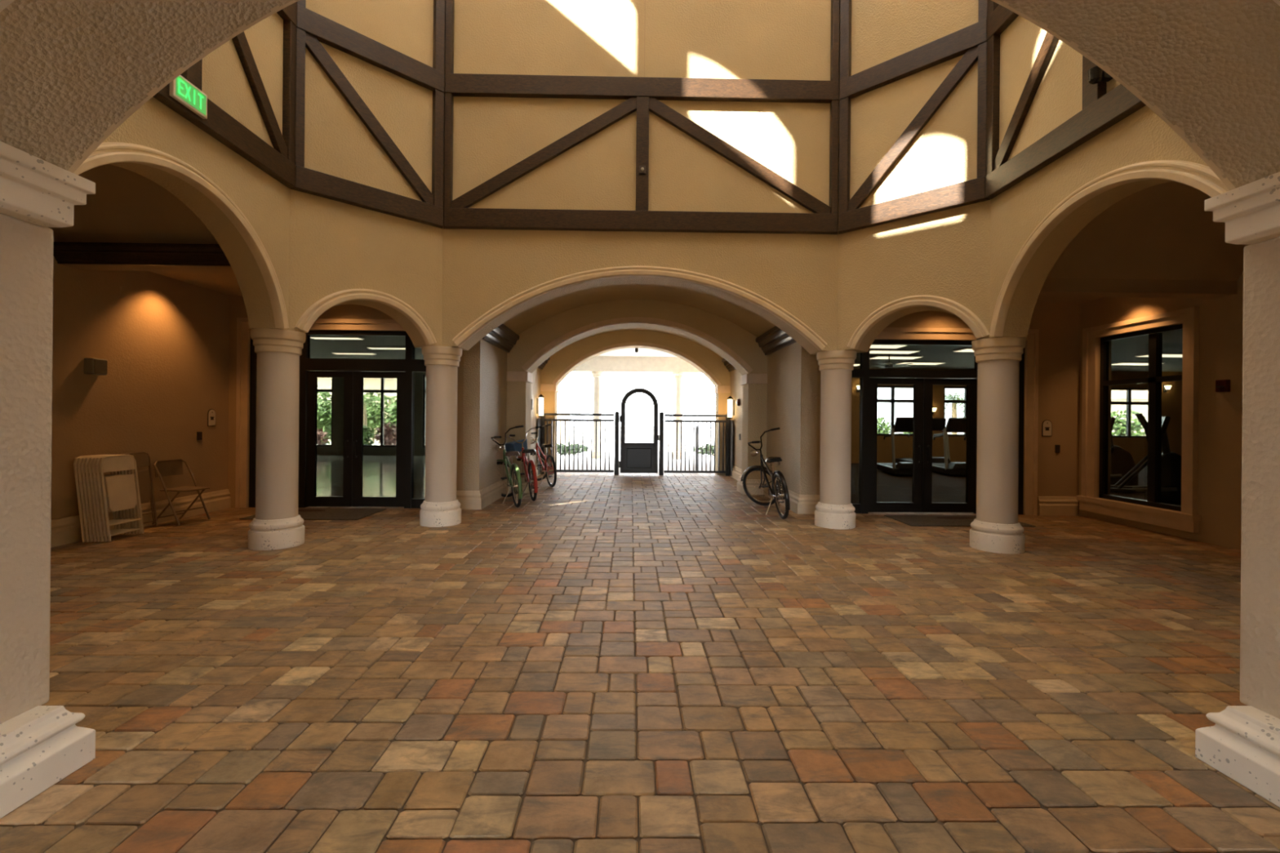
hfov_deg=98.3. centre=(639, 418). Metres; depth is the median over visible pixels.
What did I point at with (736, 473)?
baseboard
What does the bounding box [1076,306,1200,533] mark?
trim
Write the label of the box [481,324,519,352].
crown molding
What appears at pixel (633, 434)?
ground
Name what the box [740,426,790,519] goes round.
bicycle
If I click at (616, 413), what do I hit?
gate post
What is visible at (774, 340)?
crown molding
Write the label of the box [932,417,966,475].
treadmill
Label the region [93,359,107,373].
grille
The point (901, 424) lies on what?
treadmill
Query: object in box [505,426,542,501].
bicycle
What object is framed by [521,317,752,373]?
trim
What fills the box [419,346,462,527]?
round column
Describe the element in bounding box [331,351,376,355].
recessed light
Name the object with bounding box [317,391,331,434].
shrub
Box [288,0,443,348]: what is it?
wall
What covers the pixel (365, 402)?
palm
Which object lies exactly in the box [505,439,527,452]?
basket
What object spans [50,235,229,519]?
wall
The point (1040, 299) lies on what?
ceiling
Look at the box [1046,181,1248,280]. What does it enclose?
ceiling
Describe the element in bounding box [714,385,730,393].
trim
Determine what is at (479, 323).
trim
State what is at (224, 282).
ceiling
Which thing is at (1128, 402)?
window
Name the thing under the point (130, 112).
trim
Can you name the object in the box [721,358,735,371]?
crown molding
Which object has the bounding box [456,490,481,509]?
baseboard
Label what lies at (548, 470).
bicycle
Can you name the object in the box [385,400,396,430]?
shrub
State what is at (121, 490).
folding chair
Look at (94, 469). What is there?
folding chair
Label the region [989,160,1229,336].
trim
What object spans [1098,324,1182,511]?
window
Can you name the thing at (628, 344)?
trim
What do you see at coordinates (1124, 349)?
ceiling
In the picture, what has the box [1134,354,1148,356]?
recessed light
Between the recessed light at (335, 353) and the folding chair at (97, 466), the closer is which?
the folding chair at (97, 466)
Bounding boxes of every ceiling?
[48,164,217,244]
[149,271,242,296]
[310,335,423,359]
[502,283,774,337]
[572,328,723,358]
[595,347,677,357]
[853,329,1182,372]
[1035,296,1102,302]
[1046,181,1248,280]
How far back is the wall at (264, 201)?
5.17 m
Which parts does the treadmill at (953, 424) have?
handrail, motor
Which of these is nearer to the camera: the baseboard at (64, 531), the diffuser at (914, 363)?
the baseboard at (64, 531)
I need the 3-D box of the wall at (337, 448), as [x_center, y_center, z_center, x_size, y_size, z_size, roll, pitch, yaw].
[-8.258,-0.773,19.965,9.900,4.200,0.200,1,0,-1]
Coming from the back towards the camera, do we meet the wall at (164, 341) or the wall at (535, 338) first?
the wall at (535, 338)
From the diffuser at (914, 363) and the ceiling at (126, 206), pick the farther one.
the diffuser at (914, 363)
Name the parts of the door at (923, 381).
sidelight rail, pull handle, pull handle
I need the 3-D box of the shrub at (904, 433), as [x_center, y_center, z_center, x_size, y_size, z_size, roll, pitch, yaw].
[11.056,0.829,22.578,1.132,1.388,1.143,1,0,-1]
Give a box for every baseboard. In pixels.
[50,488,231,547]
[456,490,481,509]
[480,479,508,509]
[535,463,540,476]
[728,465,742,479]
[764,480,799,514]
[797,494,819,514]
[1037,496,1079,515]
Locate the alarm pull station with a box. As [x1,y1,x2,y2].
[1215,379,1230,392]
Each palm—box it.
[317,398,329,409]
[363,396,386,426]
[367,395,396,423]
[944,392,964,434]
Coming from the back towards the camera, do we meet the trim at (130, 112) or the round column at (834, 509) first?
the round column at (834, 509)
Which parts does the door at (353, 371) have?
pull handle, pull handle, sidelight rail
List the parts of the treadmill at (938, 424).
motor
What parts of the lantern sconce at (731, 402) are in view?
lamp shade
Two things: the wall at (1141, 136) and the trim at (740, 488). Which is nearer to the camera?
the wall at (1141, 136)
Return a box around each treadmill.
[876,417,912,475]
[895,417,951,463]
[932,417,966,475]
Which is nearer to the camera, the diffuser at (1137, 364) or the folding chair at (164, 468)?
the folding chair at (164, 468)
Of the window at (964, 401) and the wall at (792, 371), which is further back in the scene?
the window at (964, 401)
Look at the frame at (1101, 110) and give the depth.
5.32 m
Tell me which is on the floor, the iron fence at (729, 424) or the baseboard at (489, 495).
the iron fence at (729, 424)
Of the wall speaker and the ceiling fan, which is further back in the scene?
the ceiling fan
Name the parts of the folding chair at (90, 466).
leg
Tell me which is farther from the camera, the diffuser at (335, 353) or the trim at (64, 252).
the diffuser at (335, 353)
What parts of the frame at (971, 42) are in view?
post, post, post, post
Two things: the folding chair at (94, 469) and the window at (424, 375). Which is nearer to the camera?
the folding chair at (94, 469)
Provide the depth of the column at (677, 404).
19.64 m
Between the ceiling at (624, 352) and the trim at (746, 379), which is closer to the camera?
the trim at (746, 379)
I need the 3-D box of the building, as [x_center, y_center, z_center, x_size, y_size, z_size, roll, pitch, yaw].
[-13.410,-1.158,32.230,19.000,4.920,6.100,1,0,-1]
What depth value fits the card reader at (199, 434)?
7.79 m
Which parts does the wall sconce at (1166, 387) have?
lamp shade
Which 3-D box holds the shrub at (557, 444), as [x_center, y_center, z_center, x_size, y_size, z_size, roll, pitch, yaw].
[-2.753,1.175,21.333,1.564,0.538,1.557,1,0,-1]
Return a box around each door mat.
[239,507,386,519]
[884,515,1035,526]
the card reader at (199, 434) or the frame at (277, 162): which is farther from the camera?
the card reader at (199, 434)
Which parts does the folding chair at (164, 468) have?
leg, backrest, seat, leg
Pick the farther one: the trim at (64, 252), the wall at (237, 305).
the wall at (237, 305)
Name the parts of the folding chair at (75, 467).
leg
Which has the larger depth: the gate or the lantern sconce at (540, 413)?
the gate
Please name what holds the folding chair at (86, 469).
on the floor
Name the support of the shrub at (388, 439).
on the ground
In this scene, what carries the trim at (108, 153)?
attached to the wall at (264, 201)
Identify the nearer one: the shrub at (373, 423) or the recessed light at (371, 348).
the recessed light at (371, 348)
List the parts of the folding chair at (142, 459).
seat, backrest, leg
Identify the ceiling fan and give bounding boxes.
[869,354,913,368]
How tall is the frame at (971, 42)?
4.190 m
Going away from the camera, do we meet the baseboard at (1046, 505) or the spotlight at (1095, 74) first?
the spotlight at (1095, 74)
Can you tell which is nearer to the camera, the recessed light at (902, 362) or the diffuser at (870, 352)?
the diffuser at (870, 352)
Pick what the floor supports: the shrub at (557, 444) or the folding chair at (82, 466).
the folding chair at (82, 466)
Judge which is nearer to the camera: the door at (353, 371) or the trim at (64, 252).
the trim at (64, 252)
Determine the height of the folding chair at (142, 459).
0.927 m
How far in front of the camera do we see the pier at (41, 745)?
2.11 m
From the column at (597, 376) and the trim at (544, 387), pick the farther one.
the column at (597, 376)
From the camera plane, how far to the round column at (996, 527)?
5.95 m
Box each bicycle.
[490,425,524,507]
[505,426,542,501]
[530,423,556,487]
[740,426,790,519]
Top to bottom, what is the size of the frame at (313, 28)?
4.190 m
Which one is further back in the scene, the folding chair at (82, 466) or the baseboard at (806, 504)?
the baseboard at (806, 504)
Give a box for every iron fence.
[537,412,613,475]
[663,413,733,476]
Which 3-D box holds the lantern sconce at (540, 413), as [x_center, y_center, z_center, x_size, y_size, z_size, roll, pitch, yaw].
[-2.392,-0.311,13.312,0.174,0.560,0.150,1,0,-1]
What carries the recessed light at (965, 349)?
in the ceiling at (1124, 349)
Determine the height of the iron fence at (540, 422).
1.530 m
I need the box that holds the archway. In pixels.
[0,0,1279,188]
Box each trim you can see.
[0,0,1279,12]
[53,241,231,266]
[62,264,233,271]
[67,0,1235,191]
[73,142,288,328]
[294,288,436,345]
[452,266,827,351]
[506,371,533,383]
[507,477,533,493]
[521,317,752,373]
[540,383,558,392]
[552,342,721,386]
[644,0,645,77]
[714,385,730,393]
[736,476,765,494]
[740,373,767,385]
[847,294,989,349]
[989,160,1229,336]
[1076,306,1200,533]
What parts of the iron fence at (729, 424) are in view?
rail, rail, rail, post, panel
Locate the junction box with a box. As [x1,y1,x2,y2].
[639,165,645,173]
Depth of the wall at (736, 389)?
13.01 m
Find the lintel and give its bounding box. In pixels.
[571,356,702,373]
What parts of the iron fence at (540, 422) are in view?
panel, post, rail, rail, rail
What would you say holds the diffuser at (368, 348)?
attached to the recessed light at (371, 348)
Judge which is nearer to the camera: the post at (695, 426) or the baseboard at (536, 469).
the baseboard at (536, 469)
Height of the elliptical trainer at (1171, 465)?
1.542 m
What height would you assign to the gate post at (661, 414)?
1.570 m
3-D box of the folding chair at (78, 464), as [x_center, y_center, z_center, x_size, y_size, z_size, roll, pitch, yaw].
[-6.031,0.873,6.194,0.140,0.927,0.435,1,0,-1]
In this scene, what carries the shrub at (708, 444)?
on the ground
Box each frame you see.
[152,2,297,188]
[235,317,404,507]
[290,0,444,228]
[443,0,839,234]
[838,0,990,234]
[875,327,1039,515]
[985,0,1146,199]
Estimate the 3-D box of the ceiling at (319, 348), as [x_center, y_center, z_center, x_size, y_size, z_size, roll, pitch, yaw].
[-8.151,-2.022,14.201,9.900,0.100,11.330,1,0,-1]
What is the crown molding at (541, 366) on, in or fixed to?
attached to the wall at (485, 364)
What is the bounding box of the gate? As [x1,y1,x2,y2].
[618,387,658,473]
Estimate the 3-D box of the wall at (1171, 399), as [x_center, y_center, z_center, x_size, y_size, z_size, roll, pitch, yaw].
[10.622,-0.607,18.280,15.600,4.200,0.200,1,0,-1]
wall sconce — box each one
[856,384,859,391]
[1163,384,1171,391]
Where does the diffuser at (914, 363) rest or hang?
attached to the recessed light at (902, 362)
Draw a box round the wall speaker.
[84,357,107,375]
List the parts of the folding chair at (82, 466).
leg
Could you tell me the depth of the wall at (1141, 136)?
5.24 m
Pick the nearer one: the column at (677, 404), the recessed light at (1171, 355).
the recessed light at (1171, 355)
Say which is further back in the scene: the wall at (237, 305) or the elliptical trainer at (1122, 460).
the elliptical trainer at (1122, 460)
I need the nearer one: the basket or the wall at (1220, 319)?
the wall at (1220, 319)
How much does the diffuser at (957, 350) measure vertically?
0.006 m
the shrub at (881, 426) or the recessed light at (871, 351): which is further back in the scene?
the shrub at (881, 426)
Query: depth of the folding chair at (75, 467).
5.98 m
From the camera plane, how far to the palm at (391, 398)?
26.52 m
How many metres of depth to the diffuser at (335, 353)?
16.62 m
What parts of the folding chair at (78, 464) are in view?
leg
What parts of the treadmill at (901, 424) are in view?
motor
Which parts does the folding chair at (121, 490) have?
backrest, seat, leg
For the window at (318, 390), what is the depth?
19.88 m
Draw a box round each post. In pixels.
[614,411,619,475]
[658,412,664,475]
[695,426,697,471]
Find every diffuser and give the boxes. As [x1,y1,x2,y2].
[334,353,375,355]
[368,347,405,349]
[869,351,919,354]
[869,356,922,359]
[899,362,942,364]
[955,349,973,351]
[1111,363,1164,365]
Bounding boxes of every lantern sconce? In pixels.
[536,394,544,417]
[727,395,734,418]
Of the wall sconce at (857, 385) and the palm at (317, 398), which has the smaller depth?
the wall sconce at (857, 385)
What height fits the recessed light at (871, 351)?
0.036 m
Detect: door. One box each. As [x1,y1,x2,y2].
[248,330,426,508]
[851,339,1024,514]
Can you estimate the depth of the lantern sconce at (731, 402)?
13.34 m
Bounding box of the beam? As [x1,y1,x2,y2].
[1038,278,1237,298]
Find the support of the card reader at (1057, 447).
attached to the wall at (1058, 324)
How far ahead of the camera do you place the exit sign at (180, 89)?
4.39 m
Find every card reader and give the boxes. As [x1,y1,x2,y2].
[196,431,202,439]
[1054,444,1060,453]
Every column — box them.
[248,328,306,550]
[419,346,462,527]
[590,371,604,458]
[671,372,684,458]
[814,350,856,528]
[969,337,1026,554]
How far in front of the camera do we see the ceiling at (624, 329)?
13.78 m
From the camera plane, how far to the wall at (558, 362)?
13.91 m
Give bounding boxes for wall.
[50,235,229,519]
[102,12,289,329]
[227,295,463,507]
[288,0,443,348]
[316,372,426,455]
[441,0,839,354]
[462,339,541,490]
[506,299,767,479]
[540,329,730,475]
[729,368,742,469]
[766,342,817,494]
[816,302,1080,515]
[837,0,991,352]
[850,368,1182,465]
[989,15,1208,337]
[1078,271,1243,550]
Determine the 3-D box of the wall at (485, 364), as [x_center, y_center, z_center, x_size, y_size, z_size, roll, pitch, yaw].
[-2.585,-0.723,11.143,0.290,4.200,5.430,1,0,-1]
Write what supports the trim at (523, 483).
attached to the wall at (485, 364)
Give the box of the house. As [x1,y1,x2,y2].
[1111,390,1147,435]
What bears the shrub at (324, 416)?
on the ground
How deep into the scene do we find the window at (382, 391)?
19.91 m
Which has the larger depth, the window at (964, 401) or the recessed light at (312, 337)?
the window at (964, 401)
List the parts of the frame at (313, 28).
post, post, post, post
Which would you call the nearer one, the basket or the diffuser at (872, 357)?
the basket
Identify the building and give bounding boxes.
[317,376,577,444]
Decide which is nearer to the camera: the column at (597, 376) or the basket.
the basket
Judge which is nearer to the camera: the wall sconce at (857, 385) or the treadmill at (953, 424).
the treadmill at (953, 424)
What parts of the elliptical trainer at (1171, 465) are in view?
arm lever, arm lever, crank rail, crank rail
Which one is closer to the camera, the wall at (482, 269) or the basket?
the wall at (482, 269)
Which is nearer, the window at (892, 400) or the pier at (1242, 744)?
the pier at (1242, 744)
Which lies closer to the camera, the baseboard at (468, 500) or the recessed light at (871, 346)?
the baseboard at (468, 500)
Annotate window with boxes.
[316,377,333,446]
[363,377,396,447]
[422,374,426,447]
[876,385,913,435]
[943,386,966,436]
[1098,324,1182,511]
[1111,387,1148,438]
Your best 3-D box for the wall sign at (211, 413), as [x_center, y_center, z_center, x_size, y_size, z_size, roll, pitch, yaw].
[-6.210,-0.015,8.027,0.016,0.250,0.150,1,0,-1]
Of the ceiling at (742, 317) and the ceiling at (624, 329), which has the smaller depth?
the ceiling at (742, 317)
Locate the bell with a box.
[736,398,740,406]
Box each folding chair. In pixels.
[73,454,118,542]
[76,454,124,542]
[80,454,127,542]
[84,454,130,542]
[88,454,133,542]
[91,454,137,542]
[95,454,141,542]
[98,454,144,541]
[120,451,158,525]
[151,458,210,525]
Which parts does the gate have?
panel, panel moulding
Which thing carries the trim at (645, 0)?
attached to the wall at (482, 269)
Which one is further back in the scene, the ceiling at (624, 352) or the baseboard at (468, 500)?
the ceiling at (624, 352)
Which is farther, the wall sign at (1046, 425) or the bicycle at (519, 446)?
the bicycle at (519, 446)
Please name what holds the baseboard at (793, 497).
attached to the wall at (792, 371)
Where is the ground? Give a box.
[316,426,964,473]
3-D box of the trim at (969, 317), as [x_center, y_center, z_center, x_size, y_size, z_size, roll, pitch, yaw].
[3.219,-1.161,6.541,1.572,0.581,0.092,1,0,43]
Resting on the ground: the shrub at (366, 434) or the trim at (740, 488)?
the shrub at (366, 434)
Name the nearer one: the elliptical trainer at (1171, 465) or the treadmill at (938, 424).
the elliptical trainer at (1171, 465)
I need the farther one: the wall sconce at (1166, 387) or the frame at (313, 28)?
the wall sconce at (1166, 387)
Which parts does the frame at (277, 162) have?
post, post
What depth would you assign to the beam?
6.18 m
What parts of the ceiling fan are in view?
motor, blade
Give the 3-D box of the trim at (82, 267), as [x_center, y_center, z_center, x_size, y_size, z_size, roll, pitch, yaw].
[-5.087,-2.237,6.021,2.150,1.215,0.230,1,0,-1]
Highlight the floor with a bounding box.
[0,454,1279,852]
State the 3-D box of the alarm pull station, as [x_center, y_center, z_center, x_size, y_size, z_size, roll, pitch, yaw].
[6.641,-0.372,6.312,0.063,0.140,0.120,1,0,-1]
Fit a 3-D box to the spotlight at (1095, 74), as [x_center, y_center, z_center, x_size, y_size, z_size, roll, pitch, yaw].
[3.743,-2.785,4.503,0.185,0.115,0.098,1,0,-1]
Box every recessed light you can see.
[310,336,364,339]
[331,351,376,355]
[366,346,405,349]
[869,345,906,348]
[869,349,920,354]
[869,355,923,359]
[895,361,946,364]
[952,347,973,351]
[1111,361,1164,365]
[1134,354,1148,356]
[1162,353,1182,357]
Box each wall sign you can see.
[207,408,215,426]
[1041,419,1052,436]
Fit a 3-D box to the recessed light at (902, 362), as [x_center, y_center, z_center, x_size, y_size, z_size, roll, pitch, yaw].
[8.166,-1.610,16.138,1.200,0.036,0.550,1,0,-1]
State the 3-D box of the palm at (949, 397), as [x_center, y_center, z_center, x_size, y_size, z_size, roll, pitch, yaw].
[11.971,0.281,21.089,2.140,2.495,2.213,1,0,-1]
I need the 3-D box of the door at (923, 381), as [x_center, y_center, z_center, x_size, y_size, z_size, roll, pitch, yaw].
[4.415,0.131,8.367,2.762,2.616,0.156,1,0,-1]
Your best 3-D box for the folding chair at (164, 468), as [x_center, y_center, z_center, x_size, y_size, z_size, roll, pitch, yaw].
[-5.909,0.939,7.159,0.480,0.809,0.454,1,0,6]
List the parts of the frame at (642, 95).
post, post, post, post, post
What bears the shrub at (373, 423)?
on the ground
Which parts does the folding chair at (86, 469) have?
leg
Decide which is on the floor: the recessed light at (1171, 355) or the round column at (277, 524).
the round column at (277, 524)
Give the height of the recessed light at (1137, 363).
0.036 m
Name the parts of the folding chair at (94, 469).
leg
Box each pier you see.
[0,141,95,818]
[1195,171,1279,807]
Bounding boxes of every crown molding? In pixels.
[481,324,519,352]
[537,357,550,369]
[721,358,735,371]
[755,325,796,355]
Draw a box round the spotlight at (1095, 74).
[1087,66,1113,84]
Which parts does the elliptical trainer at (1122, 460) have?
crank rail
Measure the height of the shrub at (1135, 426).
2.003 m
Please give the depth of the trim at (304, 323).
6.38 m
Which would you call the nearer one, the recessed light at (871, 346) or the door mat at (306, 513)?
the door mat at (306, 513)
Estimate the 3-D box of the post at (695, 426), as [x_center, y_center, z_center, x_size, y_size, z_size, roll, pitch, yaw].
[1.516,0.813,14.807,0.060,1.240,0.060,1,0,-1]
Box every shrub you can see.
[316,402,331,444]
[316,427,328,444]
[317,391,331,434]
[363,392,388,444]
[363,425,374,444]
[373,422,396,444]
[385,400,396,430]
[556,442,588,455]
[694,442,714,455]
[877,417,890,433]
[897,431,912,434]
[1111,408,1146,435]
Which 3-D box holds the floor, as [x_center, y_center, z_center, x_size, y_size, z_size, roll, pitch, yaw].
[2.798,1.485,6.548,31.600,0.120,27.000,1,0,-1]
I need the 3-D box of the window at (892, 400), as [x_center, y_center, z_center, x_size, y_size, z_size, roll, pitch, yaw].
[8.419,-0.251,18.243,1.500,1.650,0.080,1,0,-1]
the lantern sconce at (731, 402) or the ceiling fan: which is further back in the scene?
the ceiling fan
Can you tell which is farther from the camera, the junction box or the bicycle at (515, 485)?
the bicycle at (515, 485)
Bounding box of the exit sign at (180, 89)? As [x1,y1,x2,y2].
[168,75,207,119]
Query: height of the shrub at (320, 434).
0.973 m
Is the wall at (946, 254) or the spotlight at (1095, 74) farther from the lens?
the wall at (946, 254)
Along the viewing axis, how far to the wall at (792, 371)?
8.61 m
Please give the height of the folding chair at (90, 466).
0.927 m
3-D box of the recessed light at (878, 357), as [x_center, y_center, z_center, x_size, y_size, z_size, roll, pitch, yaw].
[6.790,-1.622,14.715,1.200,0.036,0.550,1,0,-1]
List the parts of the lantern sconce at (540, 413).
lamp shade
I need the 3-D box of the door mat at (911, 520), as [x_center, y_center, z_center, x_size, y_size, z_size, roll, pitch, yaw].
[4.438,1.432,7.775,1.680,0.014,0.800,1,0,-1]
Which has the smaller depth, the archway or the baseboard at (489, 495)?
the archway
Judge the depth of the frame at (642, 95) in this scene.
7.07 m
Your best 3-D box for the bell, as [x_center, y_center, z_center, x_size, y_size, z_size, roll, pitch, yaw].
[2.254,-0.370,12.739,0.080,0.170,0.170,1,0,-1]
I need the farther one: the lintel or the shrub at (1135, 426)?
the shrub at (1135, 426)
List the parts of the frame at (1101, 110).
post, post, post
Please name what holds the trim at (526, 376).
attached to the wall at (485, 364)
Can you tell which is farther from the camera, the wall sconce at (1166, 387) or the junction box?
the wall sconce at (1166, 387)
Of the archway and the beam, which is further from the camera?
the beam
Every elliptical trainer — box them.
[1110,413,1181,506]
[1110,417,1145,493]
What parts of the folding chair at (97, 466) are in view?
seat, leg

